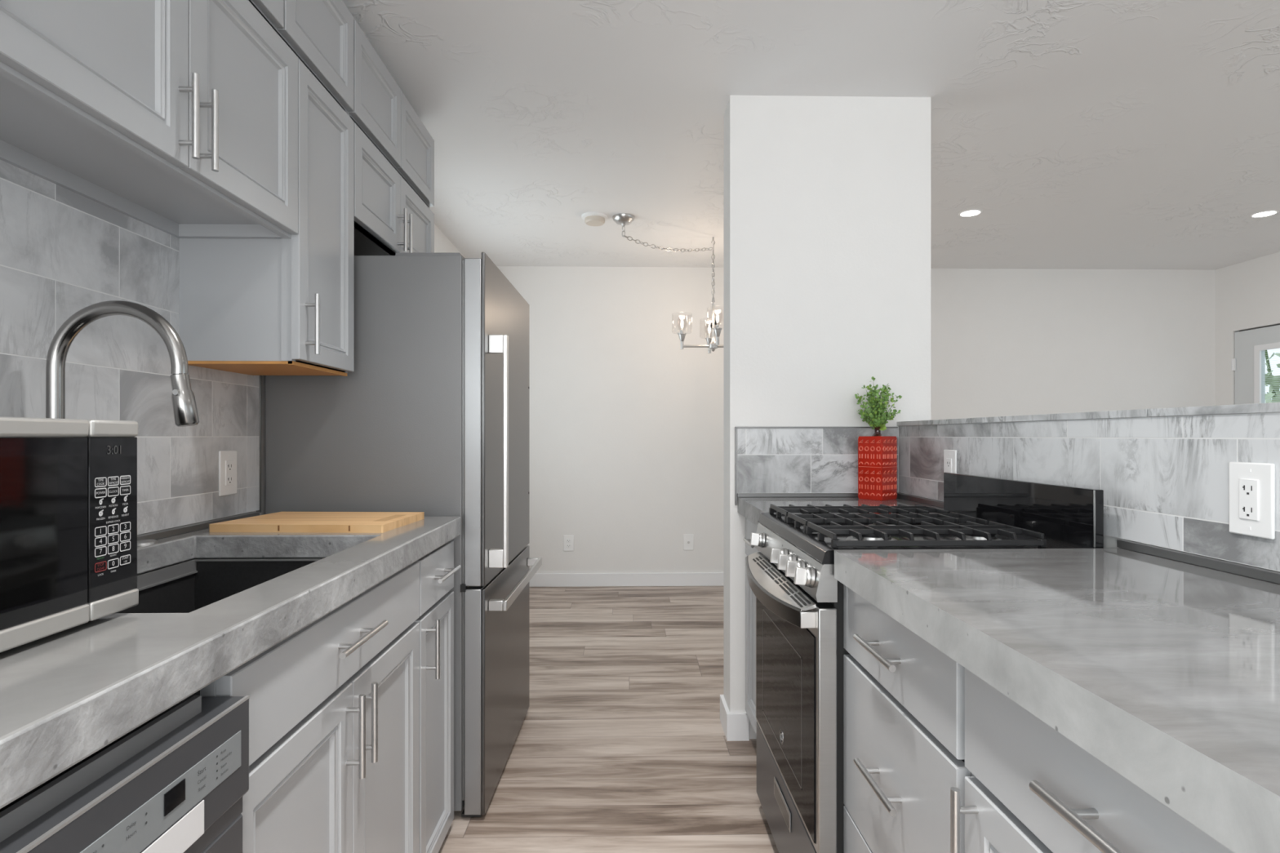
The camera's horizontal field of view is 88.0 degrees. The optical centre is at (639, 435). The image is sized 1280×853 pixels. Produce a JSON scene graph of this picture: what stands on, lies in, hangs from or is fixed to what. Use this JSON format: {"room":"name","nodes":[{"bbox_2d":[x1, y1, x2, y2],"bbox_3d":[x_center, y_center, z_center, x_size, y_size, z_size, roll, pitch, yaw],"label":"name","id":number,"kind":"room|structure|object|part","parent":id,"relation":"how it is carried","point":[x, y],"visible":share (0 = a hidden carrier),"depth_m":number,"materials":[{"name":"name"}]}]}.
{"room":"kitchen","nodes":[
{"label":"kitchen","id":0,"kind":"room"},
{"bbox_2d":[253,375,265,515],"bbox_3d":[-1.167,-0.070,0.067,0.120,2.460,5.380,0,0,-1],"label":"wall","id":1,"kind":"structure","parent":0,"point":[263,377],"depth_m":2.01,"materials":[{"name":"paint"}]},
{"bbox_2d":[0,160,259,534],"bbox_3d":[-1.113,-0.137,0.676,0.010,0.717,2.596,0,0,-1],"label":"tile backsplash","id":2,"kind":"structure","parent":1,"relation":"attached to","point":[64,252],"depth_m":1.43,"materials":[{"name":"grey stone"}]},
{"bbox_2d":[218,450,236,496],"bbox_3d":[-1.127,0.102,1.814,0.009,0.122,0.078,0,0,-1],"label":"wall outlet","id":3,"kind":"object","parent":2,"relation":"attached to","point":[227,459],"visible":1,"depth_m":1.81,"materials":[{"name":"white plastic"}]},
{"bbox_2d":[225,460,233,485],"bbox_3d":[-1.124,0.102,1.814,0.003,0.067,0.034,0,0,-1],"label":"receptacle","id":4,"kind":"object","parent":3,"relation":"attached to","point":[228,464],"depth_m":1.81,"materials":[{"name":"white plastic"}]},
{"bbox_2d":[0,0,297,238],"bbox_3d":[-0.959,-0.707,1.201,0.337,0.450,0.838,0,0,-1],"label":"upper cabinet","id":5,"kind":"object","parent":1,"relation":"attached to","point":[179,118],"visible":1,"depth_m":1.21,"materials":[{"name":"paint"}]},
{"bbox_3d":[-0.830,-0.706,0.999,0.020,0.432,0.424,0,0,-1],"label":"door","id":6,"kind":"part","parent":5,"relation":"part of","materials":[{"name":"paint"}]},
{"bbox_3d":[-0.807,-0.572,1.186,0.034,0.150,0.012,0,0,-1],"label":"handle","id":7,"kind":"part","parent":5,"relation":"part of","materials":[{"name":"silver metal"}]},
{"bbox_3d":[-0.808,-0.572,1.242,0.034,0.150,0.012,0,0,-1],"label":"handle","id":8,"kind":"part","parent":5,"relation":"part of","materials":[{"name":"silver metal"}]},
{"bbox_3d":[-0.838,-0.706,1.413,0.020,0.432,0.400,0,0,-1],"label":"door","id":9,"kind":"part","parent":5,"relation":"part of","materials":[{"name":"paint"}]},
{"bbox_2d":[137,511,259,540],"bbox_3d":[-1.103,0.230,0.659,0.030,0.015,2.562,0,0,-1],"label":"trim","id":10,"kind":"structure","parent":1,"relation":"attached to","point":[157,535],"depth_m":1.63,"materials":[{"name":"metal"}]},
{"bbox_2d":[256,375,261,512],"bbox_3d":[-1.138,-0.133,1.978,0.013,0.725,0.006,0,0,-1],"label":"trim","id":11,"kind":"structure","parent":1,"relation":"attached to","point":[260,510],"depth_m":1.98,"materials":[{"name":"metal"}]},
{"bbox_2d":[178,57,354,376],"bbox_3d":[-0.970,-0.553,1.779,0.337,0.758,0.327,0,0,-1],"label":"upper cabinet","id":12,"kind":"object","parent":1,"relation":"attached to","point":[248,306],"visible":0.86,"depth_m":1.64,"materials":[{"name":"paint"}]},
{"bbox_3d":[-0.997,-0.179,1.782,0.283,0.010,0.317,0,0,-1],"label":"panel","id":13,"kind":"part","parent":12,"relation":"part of","materials":[{"name":"brown wood"}]},
{"bbox_3d":[-0.816,-0.278,1.652,0.034,0.150,0.012,0,0,-1],"label":"handle","id":14,"kind":"part","parent":12,"relation":"part of","materials":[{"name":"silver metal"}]},
{"bbox_3d":[-0.845,-0.554,1.781,0.020,0.735,0.326,0,0,-1],"label":"door","id":15,"kind":"part","parent":12,"relation":"part of","materials":[{"name":"paint"}]},
{"bbox_2d":[248,0,353,114],"bbox_3d":[-0.983,-1.116,1.545,0.305,0.366,0.798,0,0,-1],"label":"upper cabinet","id":16,"kind":"object","parent":1,"relation":"attached to","point":[320,33],"visible":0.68,"depth_m":1.76,"materials":[{"name":"paint"}]},
{"bbox_3d":[-0.837,-1.089,1.348,0.020,0.274,0.395,0,0,-1],"label":"door","id":17,"kind":"part","parent":16,"relation":"part of","materials":[{"name":"paint"}]},
{"bbox_2d":[347,19,434,208],"bbox_3d":[-0.999,-1.116,2.350,0.305,0.366,0.812,0,0,-1],"label":"upper cabinet","id":18,"kind":"object","parent":1,"relation":"attached to","point":[383,113],"visible":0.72,"depth_m":2.26,"materials":[{"name":"paint"}]},
{"bbox_3d":[-0.853,-1.089,2.150,0.020,0.274,0.397,0,0,-1],"label":"door","id":19,"kind":"part","parent":18,"relation":"part of","materials":[{"name":"paint"}]},
{"bbox_3d":[-0.861,-1.089,2.554,0.020,0.274,0.400,0,0,-1],"label":"door","id":20,"kind":"part","parent":18,"relation":"part of","materials":[{"name":"paint"}]},
{"bbox_2d":[354,122,434,255],"bbox_3d":[-0.982,-0.786,2.350,0.337,0.292,0.810,0,0,-1],"label":"upper cabinet","id":21,"kind":"object","parent":1,"relation":"attached to","point":[390,217],"visible":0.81,"depth_m":2.23,"materials":[{"name":"paint"}]},
{"bbox_3d":[-0.852,-0.784,2.147,0.020,0.276,0.390,0,0,-1],"label":"door","id":22,"kind":"part","parent":21,"relation":"part of","materials":[{"name":"paint"}]},
{"bbox_3d":[-0.829,-0.717,2.312,0.034,0.150,0.012,0,0,-1],"label":"handle","id":23,"kind":"part","parent":21,"relation":"part of","materials":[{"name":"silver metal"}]},
{"bbox_3d":[-0.830,-0.717,2.370,0.034,0.150,0.012,0,0,-1],"label":"handle","id":24,"kind":"part","parent":21,"relation":"part of","materials":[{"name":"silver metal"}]},
{"bbox_3d":[-0.860,-0.784,2.550,0.020,0.276,0.411,0,0,-1],"label":"door","id":25,"kind":"part","parent":21,"relation":"part of","materials":[{"name":"paint"}]},
{"bbox_2d":[434,223,465,257],"bbox_3d":[-1.318,-0.070,3.917,0.120,2.460,2.325,0,0,-1],"label":"wall","id":26,"kind":"structure","parent":0,"point":[442,244],"depth_m":4.23,"materials":[{"name":"paint"}]},
{"bbox_2d":[438,586,778,852],"bbox_3d":[1.729,1.210,1.287,5.958,0.100,7.945,0,0,-1],"label":"floor","id":27,"kind":"structure","parent":0,"point":[620,745],"depth_m":2.48,"materials":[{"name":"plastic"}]},
{"bbox_2d":[0,690,249,852],"bbox_3d":[-0.789,0.729,0.546,0.593,0.862,0.599,0,0,-1],"label":"dishwasher","id":28,"kind":"object","parent":27,"relation":"on","point":[176,782],"visible":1,"depth_m":0.69,"materials":[{"name":"metal"}]},
{"bbox_3d":[-0.494,0.435,0.573,0.002,0.038,0.366,0,0,-1],"label":"pocket handle","id":29,"kind":"part","parent":28,"relation":"part of","materials":[{"name":"metal"}]},
{"bbox_3d":[-0.528,0.770,0.548,0.055,0.580,0.593,0,0,-1],"label":"door","id":30,"kind":"part","parent":28,"relation":"part of","materials":[{"name":"metal"}]},
{"bbox_2d":[138,558,419,852],"bbox_3d":[-0.815,0.728,1.237,0.627,0.865,0.780,0,0,-1],"label":"base cabinet","id":31,"kind":"object","parent":27,"relation":"on","point":[334,705],"visible":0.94,"depth_m":1.18,"materials":[{"name":"paint"}]},
{"bbox_3d":[-0.540,0.795,1.044,0.020,0.670,0.378,0,0,-1],"label":"door","id":32,"kind":"part","parent":31,"relation":"part of","materials":[{"name":"paint"}]},
{"bbox_3d":[-0.544,0.379,1.243,0.020,0.138,0.777,0,0,-1],"label":"drawer","id":33,"kind":"part","parent":31,"relation":"part of","materials":[{"name":"paint"}]},
{"bbox_3d":[-0.517,0.548,1.207,0.034,0.150,0.012,0,0,-1],"label":"handle","id":34,"kind":"part","parent":31,"relation":"part of","materials":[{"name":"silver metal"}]},
{"bbox_3d":[-0.517,0.374,1.223,0.034,0.012,0.200,0,0,-1],"label":"handle","id":35,"kind":"part","parent":31,"relation":"part of","materials":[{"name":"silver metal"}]},
{"bbox_3d":[-0.518,0.548,1.266,0.034,0.150,0.012,0,0,-1],"label":"handle","id":36,"kind":"part","parent":31,"relation":"part of","materials":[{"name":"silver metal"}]},
{"bbox_3d":[-0.548,0.795,1.433,0.020,0.670,0.394,0,0,-1],"label":"door","id":37,"kind":"part","parent":31,"relation":"part of","materials":[{"name":"paint"}]},
{"bbox_2d":[265,252,542,817],"bbox_3d":[-0.768,0.303,2.390,0.718,1.713,0.802,0,0,0],"label":"refrigerator","id":38,"kind":"object","parent":27,"relation":"on","point":[431,417],"visible":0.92,"depth_m":1.99,"materials":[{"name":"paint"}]},
{"bbox_3d":[-0.503,-0.040,2.391,0.052,0.988,0.800,0,0,0],"label":"door","id":39,"kind":"part","parent":38,"relation":"part of","materials":[{"name":"metal"}]},
{"bbox_3d":[-0.503,0.802,2.391,0.052,0.679,0.800,0,0,0],"label":"freezer drawer","id":40,"kind":"part","parent":38,"relation":"part of","materials":[{"name":"metal"}]},
{"bbox_3d":[-0.438,0.049,2.051,0.057,0.718,0.022,0,0,0],"label":"handle","id":41,"kind":"part","parent":38,"relation":"part of","materials":[{"name":"metal"}]},
{"bbox_3d":[-0.438,0.524,2.399,0.057,0.032,0.725,0,0,0],"label":"handle","id":42,"kind":"part","parent":38,"relation":"part of","materials":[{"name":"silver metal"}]},
{"bbox_2d":[413,540,460,852],"bbox_3d":[-0.826,0.728,1.790,0.627,0.865,0.321,0,0,-1],"label":"base cabinet","id":43,"kind":"object","parent":27,"relation":"on","point":[437,569],"visible":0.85,"depth_m":1.80,"materials":[{"name":"paint"}]},
{"bbox_3d":[-0.527,0.544,1.688,0.034,0.150,0.012,0,0,-1],"label":"handle","id":44,"kind":"part","parent":43,"relation":"part of","materials":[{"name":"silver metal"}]},
{"bbox_3d":[-0.555,0.379,1.798,0.020,0.138,0.314,0,0,-1],"label":"drawer","id":45,"kind":"part","parent":43,"relation":"part of","materials":[{"name":"paint"}]},
{"bbox_3d":[-0.529,0.376,1.805,0.034,0.012,0.190,0,0,-1],"label":"handle","id":46,"kind":"part","parent":43,"relation":"part of","materials":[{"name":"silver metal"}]},
{"bbox_2d":[742,517,759,735],"bbox_3d":[0.685,0.726,2.289,0.632,0.868,0.457,0,0,-1],"label":"base cabinet","id":47,"kind":"object","parent":27,"relation":"on","point":[750,598],"visible":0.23,"depth_m":2.44,"materials":[{"name":"paint"}]},
{"bbox_3d":[0.386,0.370,2.288,0.034,0.012,0.150,0,0,-1],"label":"handle","id":48,"kind":"part","parent":47,"relation":"part of","materials":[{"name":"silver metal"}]},
{"bbox_3d":[0.413,0.750,2.285,0.020,0.580,0.452,0,0,-1],"label":"door","id":49,"kind":"part","parent":47,"relation":"part of","materials":[{"name":"paint"}]},
{"bbox_3d":[0.413,0.372,2.285,0.020,0.149,0.452,0,0,-1],"label":"drawer","id":50,"kind":"part","parent":47,"relation":"part of","materials":[{"name":"paint"}]},
{"bbox_2d":[737,497,943,525],"bbox_3d":[0.689,0.264,2.298,0.624,0.057,0.477,0,0,-1],"label":"countertop","id":51,"kind":"structure","parent":47,"relation":"on","point":[751,508],"depth_m":2.33,"materials":[{"name":"grey stone"}]},
{"bbox_2d":[857,426,897,500],"bbox_3d":[0.880,0.101,2.454,0.106,0.268,0.106,0,0,-38],"label":"vase","id":52,"kind":"object","parent":51,"relation":"on","point":[877,452],"visible":1,"depth_m":2.42,"materials":[{"name":"red ceramic"}]},
{"bbox_2d":[854,376,902,431],"bbox_3d":[0.883,-0.119,2.453,0.163,0.202,0.157,0,0,-1],"label":"artificial plant","id":53,"kind":"object","parent":52,"relation":"on","point":[876,416],"visible":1,"depth_m":2.44,"materials":[{"name":"green plant"}]},
{"bbox_3d":[0.881,-0.110,2.452,0.136,0.184,0.130,0,0,-1],"label":"stem","id":54,"kind":"part","parent":53,"relation":"part of","materials":[{"name":"green plant"}]},
{"bbox_2d":[843,584,974,852],"bbox_3d":[0.711,0.726,1.151,0.625,0.868,0.496,0,0,-1],"label":"base cabinet","id":55,"kind":"object","parent":27,"relation":"on","point":[904,697],"visible":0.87,"depth_m":1.11,"materials":[{"name":"paint"}]},
{"bbox_3d":[0.442,0.954,1.153,0.020,0.352,0.479,0,0,-1],"label":"drawer","id":56,"kind":"part","parent":55,"relation":"part of","materials":[{"name":"paint"}]},
{"bbox_3d":[0.415,0.375,1.151,0.034,0.012,0.170,0,0,-1],"label":"handle","id":57,"kind":"part","parent":55,"relation":"part of","materials":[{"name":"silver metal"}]},
{"bbox_3d":[0.415,0.605,1.147,0.034,0.012,0.170,0,0,-1],"label":"handle","id":58,"kind":"part","parent":55,"relation":"part of","materials":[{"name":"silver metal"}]},
{"bbox_3d":[0.442,0.372,1.153,0.020,0.149,0.479,0,0,-1],"label":"drawer","id":59,"kind":"part","parent":55,"relation":"part of","materials":[{"name":"paint"}]},
{"bbox_2d":[746,472,1103,852],"bbox_3d":[0.634,0.637,1.714,0.669,1.046,0.670,0,0,-1],"label":"gas range","id":60,"kind":"object","parent":27,"relation":"on","point":[800,651],"visible":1,"depth_m":1.53,"materials":[{"name":"metal"}]},
{"bbox_3d":[0.351,0.304,1.925,0.021,0.044,0.044,0,0,-1],"label":"knob","id":61,"kind":"part","parent":60,"relation":"part of","materials":[{"name":"metal"}]},
{"bbox_3d":[0.332,0.393,1.709,0.065,0.052,0.630,0,0,-1],"label":"handle","id":62,"kind":"part","parent":60,"relation":"part of","materials":[{"name":"metal"}]},
{"bbox_3d":[0.356,0.304,1.657,0.021,0.044,0.044,0,0,-1],"label":"knob","id":63,"kind":"part","parent":60,"relation":"part of","materials":[{"name":"metal"}]},
{"bbox_3d":[0.384,0.991,1.709,0.038,0.219,0.670,0,0,-1],"label":"drawer","id":64,"kind":"part","parent":60,"relation":"part of","materials":[{"name":"metal"}]},
{"bbox_3d":[0.358,0.304,1.575,0.021,0.044,0.044,0,0,-1],"label":"knob","id":65,"kind":"part","parent":60,"relation":"part of","materials":[{"name":"metal"}]},
{"bbox_3d":[0.381,0.306,1.709,0.044,0.079,0.670,0,0,-1],"label":"control panel","id":66,"kind":"part","parent":60,"relation":"part of","materials":[{"name":"metal"}]},
{"bbox_3d":[0.383,0.617,1.709,0.040,0.516,0.670,0,0,-1],"label":"oven door","id":67,"kind":"part","parent":60,"relation":"part of","materials":[{"name":"metal"}]},
{"bbox_3d":[0.359,0.304,1.497,0.021,0.044,0.044,0,0,-1],"label":"knob","id":68,"kind":"part","parent":60,"relation":"part of","materials":[{"name":"metal"}]},
{"bbox_3d":[0.361,0.304,1.419,0.021,0.044,0.044,0,0,-1],"label":"knob","id":69,"kind":"part","parent":60,"relation":"part of","materials":[{"name":"metal"}]},
{"bbox_2d":[758,503,1091,564],"bbox_3d":[0.661,0.237,1.714,0.581,0.058,0.670,0,0,-1],"label":"cooktop","id":70,"kind":"object","parent":60,"relation":"in","point":[814,533],"depth_m":1.54,"materials":[{"name":"metal"}]},
{"bbox_2d":[950,667,1234,852],"bbox_3d":[0.722,0.726,0.603,0.625,0.868,0.595,0,0,-1],"label":"base cabinet","id":71,"kind":"object","parent":27,"relation":"on","point":[1032,789],"visible":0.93,"depth_m":0.73,"materials":[{"name":"paint"}]},
{"bbox_3d":[0.421,0.535,0.862,0.034,0.150,0.012,0,0,-1],"label":"handle","id":72,"kind":"part","parent":71,"relation":"part of","materials":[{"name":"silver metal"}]},
{"bbox_3d":[0.450,0.795,0.747,0.020,0.670,0.295,0,0,-1],"label":"door","id":73,"kind":"part","parent":71,"relation":"part of","materials":[{"name":"paint"}]},
{"bbox_3d":[0.426,0.367,0.595,0.034,0.012,0.200,0,0,-1],"label":"handle","id":74,"kind":"part","parent":71,"relation":"part of","materials":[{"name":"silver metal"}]},
{"bbox_3d":[-0.786,0.727,-0.188,0.627,0.865,0.853,0,0,-1],"label":"base cabinet","id":75,"kind":"object","parent":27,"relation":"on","visible":0},
{"bbox_2d":[0,516,460,808],"bbox_3d":[-0.810,0.266,0.667,0.614,0.056,2.566,0,0,-1],"label":"countertop","id":76,"kind":"structure","parent":75,"relation":"on","point":[66,695],"depth_m":0.79,"materials":[{"name":"grey stone"}]},
{"bbox_2d":[0,417,138,653],"bbox_3d":[-0.853,0.109,0.639,0.359,0.258,0.522,0,0,-1],"label":"microwave","id":77,"kind":"object","parent":76,"relation":"on","point":[68,486],"visible":1,"depth_m":0.78,"materials":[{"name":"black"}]},
{"bbox_3d":[-0.688,0.104,0.599,0.023,0.205,0.435,0,0,-1],"label":"door","id":78,"kind":"part","parent":77,"relation":"part of","materials":[{"name":"black glass"}]},
{"bbox_3d":[-0.693,0.104,0.859,0.023,0.205,0.080,0,0,-1],"label":"control panel","id":79,"kind":"part","parent":77,"relation":"part of","materials":[{"name":"black plastic"}]},
{"bbox_2d":[45,300,199,426],"bbox_3d":[-0.947,-0.004,1.215,0.284,0.483,0.085,0,0,-1],"label":"faucet","id":80,"kind":"object","parent":76,"relation":"on","point":[183,398],"visible":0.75,"depth_m":1.19,"materials":[{"name":"silver metal"}]},
{"bbox_2d":[137,538,157,546],"bbox_3d":[-1.089,0.234,1.454,0.051,0.008,0.051,0,0,-1],"label":"cover","id":81,"kind":"object","parent":76,"relation":"on","point":[148,541],"visible":0.77,"depth_m":1.44,"materials":[{"name":"metal"}]},
{"bbox_2d":[115,558,322,613],"bbox_3d":[-0.836,0.401,1.236,0.449,0.211,0.705,0,0,-1],"label":"sink","id":82,"kind":"object","parent":76,"relation":"in","point":[188,586],"visible":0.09,"depth_m":1.58,"materials":[{"name":"black metal"}]},
{"bbox_2d":[208,511,424,533],"bbox_3d":[-0.839,0.228,1.762,0.439,0.020,0.275,0,0,2],"label":"cutting board","id":83,"kind":"object","parent":76,"relation":"on","point":[280,522],"visible":1,"depth_m":1.68,"materials":[{"name":"brown wood"}]},
{"bbox_3d":[0.737,0.726,-0.141,0.625,0.868,0.887,0,0,-1],"label":"base cabinet","id":84,"kind":"object","parent":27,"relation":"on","visible":0},
{"bbox_2d":[834,548,1279,852],"bbox_3d":[0.728,0.264,0.396,0.621,0.057,1.962,0,0,-1],"label":"countertop","id":85,"kind":"structure","parent":84,"relation":"on","point":[1166,672],"depth_m":0.74,"materials":[{"name":"grey stone"}]},
{"bbox_2d":[342,0,1279,270],"bbox_3d":[1.729,-1.350,1.287,5.958,0.100,7.945,0,0,-1],"label":"ceiling","id":86,"kind":"structure","parent":0,"point":[1084,134],"depth_m":2.65,"materials":[{"name":"white paint"}]},
{"bbox_2d":[581,211,608,226],"bbox_3d":[-0.268,-1.277,3.925,0.156,0.046,0.156,0,0,-1],"label":"smoke detector","id":87,"kind":"object","parent":86,"relation":"attached to","point":[593,218],"visible":1,"depth_m":3.88,"materials":[{"name":"white plastic"}]},
{"bbox_2d":[612,213,723,353],"bbox_3d":[0.291,-0.925,4.144,0.422,0.750,0.967,0,0,44],"label":"chandelier","id":88,"kind":"object","parent":86,"relation":"hanging from","point":[622,219],"visible":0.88,"depth_m":4.31,"materials":[{"name":"silver metal"}]},
{"bbox_3d":[0.183,-1.200,4.137,0.711,0.102,0.024,0,0,-35],"label":"swag chain","id":89,"kind":"part","parent":88,"relation":"part of","materials":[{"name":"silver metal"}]},
{"bbox_3d":[0.360,-0.598,4.338,0.190,0.065,0.020,0,0,-1],"label":"arm","id":90,"kind":"part","parent":88,"relation":"part of","materials":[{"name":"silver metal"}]},
{"bbox_3d":[0.480,-0.726,4.340,0.060,0.352,0.060,0,0,-1],"label":"stem","id":91,"kind":"part","parent":88,"relation":"part of","materials":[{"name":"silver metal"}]},
{"bbox_3d":[0.480,-1.054,4.340,0.023,0.330,0.022,0,0,-11],"label":"drop chain","id":92,"kind":"part","parent":88,"relation":"part of","materials":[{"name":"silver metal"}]},
{"bbox_3d":[0.483,-1.085,4.342,0.005,0.370,0.009,0,0,-35],"label":"cord","id":93,"kind":"part","parent":88,"relation":"part of","materials":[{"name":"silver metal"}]},
{"bbox_3d":[0.482,-0.598,4.221,0.020,0.065,0.190,0,0,-1],"label":"arm","id":94,"kind":"part","parent":88,"relation":"part of","materials":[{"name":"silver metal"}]},
{"bbox_2d":[958,208,982,217],"bbox_3d":[1.929,-1.298,3.869,0.128,0.004,0.128,0,0,-1],"label":"recessed light","id":95,"kind":"object","parent":86,"relation":"in","point":[968,213],"visible":1,"depth_m":3.87,"materials":[{"name":"white plastic"}]},
{"bbox_2d":[1249,209,1279,217],"bbox_3d":[3.659,-1.298,3.883,0.128,0.004,0.128,0,0,-1],"label":"recessed light","id":96,"kind":"object","parent":86,"relation":"in","point":[1266,213],"visible":1,"depth_m":3.88,"materials":[{"name":"white plastic"}]},
{"bbox_2d":[723,95,930,738],"bbox_3d":[0.729,-0.070,2.622,0.774,2.460,0.167,0,0,-1],"label":"wall partition","id":97,"kind":"structure","parent":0,"point":[827,199],"depth_m":2.54,"materials":[{"name":"paint"}]},
{"bbox_2d":[720,694,749,741],"bbox_3d":[0.722,1.110,2.621,0.788,0.100,0.195,0,0,-1],"label":"baseboard","id":98,"kind":"structure","parent":97,"relation":"attached to","point":[735,726],"depth_m":2.52,"materials":[{"name":"paint"}]},
{"bbox_2d":[737,493,857,497],"bbox_3d":[0.670,0.228,2.531,0.600,0.014,0.012,0,0,-1],"label":"trim","id":99,"kind":"structure","parent":97,"relation":"attached to","point":[739,495],"depth_m":2.52,"materials":[{"name":"stone"}]},
{"bbox_2d":[734,426,897,505],"bbox_3d":[0.674,0.116,2.531,0.624,0.299,0.012,0,0,-1],"label":"trim","id":100,"kind":"structure","parent":97,"relation":"attached to","point":[735,428],"depth_m":2.52,"materials":[{"name":"metal"}]},
{"bbox_2d":[737,428,898,493],"bbox_3d":[0.680,0.096,2.533,0.620,0.248,0.008,0,0,-1],"label":"tile backsplash","id":101,"kind":"structure","parent":97,"relation":"attached to","point":[770,460],"depth_m":2.53,"materials":[{"name":"white stone"}]},
{"bbox_2d":[497,266,1215,573],"bbox_3d":[1.614,-0.070,5.198,6.033,2.460,0.120,0,0,-1],"label":"wall","id":102,"kind":"structure","parent":0,"point":[626,422],"depth_m":5.11,"materials":[{"name":"paint"}]},
{"bbox_2d":[563,535,573,551],"bbox_3d":[-0.548,0.827,5.091,0.078,0.122,0.008,0,0,-1],"label":"wall outlet","id":103,"kind":"object","parent":102,"relation":"attached to","point":[568,540],"visible":1,"depth_m":5.09,"materials":[{"name":"white plastic"}]},
{"bbox_2d":[528,572,723,586],"bbox_3d":[1.615,1.109,5.131,5.793,0.102,0.014,0,0,-1],"label":"baseboard","id":104,"kind":"structure","parent":102,"relation":"attached to","point":[713,579],"depth_m":5.09,"materials":[{"name":"paint"}]},
{"bbox_2d":[683,534,693,550],"bbox_3d":[0.374,0.823,5.104,0.078,0.122,0.018,0,0,-1],"label":"wall outlet","id":105,"kind":"object","parent":102,"relation":"attached to","point":[688,540],"visible":1,"depth_m":5.11,"materials":[{"name":"white plastic"}]},
{"bbox_2d":[1103,535,1123,548],"bbox_3d":[1.093,0.561,0.783,0.120,1.197,3.523,0,0,-1],"label":"wall","id":106,"kind":"structure","parent":0,"point":[1109,542],"depth_m":1.44,"materials":[{"name":"paint"}]},
{"bbox_2d":[897,402,1279,426],"bbox_3d":[1.095,-0.045,0.783,0.149,0.016,3.522,0,0,-1],"label":"marble ledge","id":107,"kind":"object","parent":106,"relation":"on","point":[1269,407],"visible":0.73,"depth_m":1.37,"materials":[{"name":"grey stone"}]},
{"bbox_2d":[898,412,1279,571],"bbox_3d":[1.024,0.090,0.978,0.007,0.254,3.115,0,0,-1],"label":"tile backsplash","id":108,"kind":"structure","parent":106,"relation":"attached to","point":[1163,481],"depth_m":1.35,"materials":[{"name":"white stone"}]},
{"bbox_2d":[897,492,943,507],"bbox_3d":[0.989,0.226,2.300,0.026,0.016,0.469,0,0,-1],"label":"trim","id":109,"kind":"structure","parent":108,"relation":"attached to","point":[902,495],"depth_m":2.30,"materials":[{"name":"metal"}]},
{"bbox_2d":[943,449,956,473],"bbox_3d":[0.994,0.107,2.125,0.009,0.122,0.078,0,0,-1],"label":"wall outlet","id":110,"kind":"object","parent":108,"relation":"attached to","point":[949,455],"visible":0.55,"depth_m":2.12,"materials":[{"name":"white plastic"}]},
{"bbox_2d":[946,457,951,472],"bbox_3d":[0.991,0.107,2.125,0.003,0.067,0.034,0,0,-1],"label":"receptacle","id":111,"kind":"object","parent":110,"relation":"attached to","point":[948,460],"depth_m":2.12,"materials":[{"name":"white plastic"}]},
{"bbox_2d":[1228,462,1275,539],"bbox_3d":[1.014,0.106,1.100,0.009,0.122,0.078,0,0,-1],"label":"wall outlet","id":112,"kind":"object","parent":108,"relation":"attached to","point":[1251,486],"visible":1,"depth_m":1.09,"materials":[{"name":"white plastic"}]},
{"bbox_2d":[1239,478,1258,520],"bbox_3d":[1.011,0.106,1.100,0.003,0.067,0.034,0,0,-1],"label":"receptacle","id":113,"kind":"object","parent":112,"relation":"attached to","point":[1248,487],"depth_m":1.10,"materials":[{"name":"white plastic"}]},
{"bbox_2d":[1116,539,1279,584],"bbox_3d":[1.030,0.226,0.406,0.018,0.016,1.972,0,0,-1],"label":"trim","id":114,"kind":"structure","parent":106,"relation":"attached to","point":[1266,575],"depth_m":1.18,"materials":[{"name":"stone"}]},
{"bbox_2d":[1215,251,1279,405],"bbox_3d":[4.647,-0.070,1.345,0.120,2.460,7.705,0,0,-1],"label":"wall","id":115,"kind":"structure","parent":0,"point":[1247,293],"depth_m":5.00,"materials":[{"name":"paint"}]},
{"bbox_2d":[1231,324,1279,404],"bbox_3d":[4.510,0.185,4.623,0.115,1.937,0.858,0,0,-1],"label":"door","id":116,"kind":"structure","parent":115,"relation":"in","point":[1248,365],"depth_m":4.89,"materials":[{"name":"paint"}]},
{"bbox_2d":[1240,324,1279,331],"bbox_3d":[4.574,0.182,4.617,0.010,1.955,0.850,0,0,-1],"label":"trim","id":117,"kind":"structure","parent":115,"relation":"attached to","point":[1278,324],"depth_m":4.87,"materials":[{"name":"metal"}]},
{"label":"outside","id":118,"kind":"structure","parent":0,"visible":0},
{"bbox_3d":[6.816,1.230,2.636,4.267,0.100,13.000,0,0,-1],"label":"ground","id":119,"kind":"structure","parent":118,"visible":0},
{"bbox_2d":[1265,350,1279,403],"bbox_3d":[6.428,-0.673,5.500,2.420,3.677,6.714,0,0,1],"label":"shrub","id":120,"kind":"object","parent":119,"relation":"on","point":[1269,396],"visible":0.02,"depth_m":6.34,"materials":[{"name":"green plant"}]}
]}

